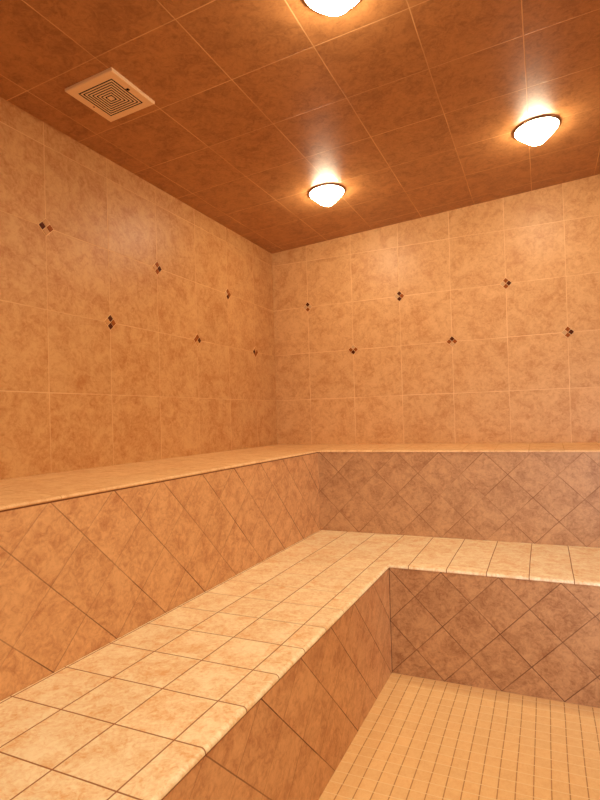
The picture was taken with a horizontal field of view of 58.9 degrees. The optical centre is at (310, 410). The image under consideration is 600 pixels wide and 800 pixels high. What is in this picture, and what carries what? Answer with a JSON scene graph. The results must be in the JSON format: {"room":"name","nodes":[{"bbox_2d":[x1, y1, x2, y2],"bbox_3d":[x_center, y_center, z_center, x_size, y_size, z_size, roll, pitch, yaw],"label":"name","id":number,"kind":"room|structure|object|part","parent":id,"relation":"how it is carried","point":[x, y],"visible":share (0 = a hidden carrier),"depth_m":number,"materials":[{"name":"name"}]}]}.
{"room":"spa","nodes":[
{"label":"spa","id":0,"kind":"room"},
{"bbox_2d":[0,97,276,479],"bbox_3d":[-1.099,-0.067,2.118,0.120,2.900,4.190,-2,-1,24],"label":"wall","id":1,"kind":"structure","parent":0,"point":[77,393],"depth_m":2.44,"materials":[{"name":"tile"}]},
{"bbox_2d":[38,218,53,235],"bbox_3d":[-1.054,-0.733,2.119,0.004,0.075,0.075,-2,-1,24],"label":"mosaic accent","id":2,"kind":"object","parent":1,"relation":"attached to","point":[45,226],"visible":1,"depth_m":2.12,"materials":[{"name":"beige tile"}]},
{"bbox_2d":[104,315,115,330],"bbox_3d":[-0.911,-0.404,2.420,0.004,0.075,0.075,-2,-1,24],"label":"mosaic accent","id":3,"kind":"object","parent":1,"relation":"attached to","point":[109,321],"visible":1,"depth_m":2.42,"materials":[{"name":"beige tile"}]},
{"bbox_2d":[152,261,161,274],"bbox_3d":[-0.787,-0.734,2.729,0.004,0.075,0.075,-2,-1,24],"label":"mosaic accent","id":4,"kind":"object","parent":1,"relation":"attached to","point":[156,266],"visible":1,"depth_m":2.73,"materials":[{"name":"beige tile"}]},
{"bbox_2d":[193,334,200,346],"bbox_3d":[-0.644,-0.404,3.030,0.004,0.075,0.075,-2,-1,24],"label":"mosaic accent","id":5,"kind":"object","parent":1,"relation":"attached to","point":[196,339],"visible":1,"depth_m":3.03,"materials":[{"name":"beige tile"}]},
{"bbox_2d":[224,288,230,299],"bbox_3d":[-0.520,-0.734,3.339,0.004,0.075,0.075,-2,-1,24],"label":"mosaic accent","id":6,"kind":"object","parent":1,"relation":"attached to","point":[227,293],"visible":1,"depth_m":3.33,"materials":[{"name":"beige tile"}]},
{"bbox_2d":[253,347,257,356],"bbox_3d":[-0.377,-0.404,3.640,0.004,0.075,0.075,-2,-1,24],"label":"mosaic accent","id":7,"kind":"object","parent":1,"relation":"attached to","point":[255,351],"visible":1,"depth_m":3.64,"materials":[{"name":"beige tile"}]},
{"bbox_2d":[0,0,599,253],"bbox_3d":[0.317,-1.344,1.497,3.050,0.282,3.950,-2,-1,24],"label":"ceiling","id":8,"kind":"structure","parent":0,"point":[413,108],"depth_m":2.13,"materials":[{"name":"tile"}]},
{"bbox_2d":[65,67,154,121],"bbox_3d":[-0.751,-1.183,2.002,0.225,0.028,0.225,-2,-1,24],"label":"ceiling vent","id":9,"kind":"object","parent":8,"relation":"in","point":[107,93],"visible":1,"depth_m":1.98,"materials":[{"name":"beige plastic"}]},
{"bbox_2d":[309,184,344,206],"bbox_3d":[0.092,-1.191,2.975,0.201,0.084,0.201,-1,-1,-21],"label":"ceiling light","id":10,"kind":"object","parent":8,"relation":"attached to","point":[326,195],"visible":1,"depth_m":2.92,"materials":[{"name":"white glass"}]},
{"bbox_2d":[304,0,359,15],"bbox_3d":[0.073,-1.243,1.596,0.201,0.084,0.201,-1,-1,-21],"label":"ceiling light","id":11,"kind":"object","parent":8,"relation":"attached to","point":[328,7],"visible":1,"depth_m":1.60,"materials":[{"name":"white glass"}]},
{"bbox_2d":[514,116,559,145],"bbox_3d":[1.064,-1.296,2.499,0.201,0.084,0.201,-1,-1,-21],"label":"ceiling light","id":12,"kind":"object","parent":8,"relation":"attached to","point":[535,131],"visible":1,"depth_m":2.45,"materials":[{"name":"white glass"}]},
{"bbox_2d":[272,174,599,443],"bbox_3d":[1.223,-0.118,3.322,3.170,2.900,0.120,-2,-1,24],"label":"wall","id":13,"kind":"structure","parent":0,"point":[511,374],"depth_m":3.40,"materials":[{"name":"tile"}]},
{"bbox_2d":[303,302,312,311],"bbox_3d":[-0.019,-0.743,3.799,0.075,0.075,0.004,-2,-1,24],"label":"mosaic accent","id":14,"kind":"object","parent":13,"relation":"attached to","point":[307,307],"visible":1,"depth_m":3.80,"materials":[{"name":"beige tile"}]},
{"bbox_2d":[349,344,357,354],"bbox_3d":[0.295,-0.423,3.662,0.075,0.075,0.004,-2,-1,24],"label":"mosaic accent","id":15,"kind":"object","parent":13,"relation":"attached to","point":[353,348],"visible":1,"depth_m":3.66,"materials":[{"name":"beige tile"}]},
{"bbox_2d":[394,291,404,301],"bbox_3d":[0.591,-0.763,3.532,0.075,0.075,0.004,-2,-1,24],"label":"mosaic accent","id":16,"kind":"object","parent":13,"relation":"attached to","point":[399,295],"visible":1,"depth_m":3.53,"materials":[{"name":"beige tile"}]},
{"bbox_2d":[447,336,457,346],"bbox_3d":[0.905,-0.444,3.394,0.075,0.075,0.004,-2,-1,24],"label":"mosaic accent","id":17,"kind":"object","parent":13,"relation":"attached to","point":[451,341],"visible":1,"depth_m":3.39,"materials":[{"name":"beige tile"}]},
{"bbox_2d":[500,277,511,288],"bbox_3d":[1.200,-0.783,3.265,0.075,0.075,0.004,-2,-1,24],"label":"mosaic accent","id":18,"kind":"object","parent":13,"relation":"attached to","point":[505,283],"visible":1,"depth_m":3.26,"materials":[{"name":"beige tile"}]},
{"bbox_2d":[561,326,574,337],"bbox_3d":[1.515,-0.464,3.127,0.075,0.075,0.004,-2,-1,24],"label":"mosaic accent","id":19,"kind":"object","parent":13,"relation":"attached to","point":[567,332],"visible":1,"depth_m":3.13,"materials":[{"name":"beige tile"}]},
{"bbox_2d":[319,673,599,799],"bbox_3d":[0.367,1.284,1.411,3.050,0.100,4.070,-2,-1,24],"label":"floor","id":20,"kind":"structure","parent":0,"point":[421,738],"depth_m":1.94,"materials":[{"name":"tile"}]},
{"bbox_2d":[0,530,599,799],"bbox_3d":[0.528,0.969,1.199,2.564,0.514,3.569,-2,-1,24],"label":"bench","id":21,"kind":"object","parent":20,"relation":"on","point":[258,685],"visible":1,"depth_m":1.83,"materials":[{"name":"tile"}]},
{"bbox_2d":[0,443,599,700],"bbox_3d":[0.375,0.717,1.472,3.047,1.034,3.947,-2,-1,24],"label":"bench","id":22,"kind":"object","parent":20,"relation":"on","point":[89,557],"visible":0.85,"depth_m":2.32,"materials":[{"name":"tile"}]},
{"bbox_3d":[0.361,0.214,1.478,3.047,0.028,3.947,-2,-1,24],"label":"seat","id":23,"kind":"part","parent":22,"relation":"part of","materials":[{"name":"tile"}]},
{"bbox_3d":[0.494,0.216,1.239,2.612,0.014,3.616,-2,-1,24],"label":"edge trim","id":24,"kind":"part","parent":22,"relation":"part of","materials":[{"name":"tile"}]}
]}

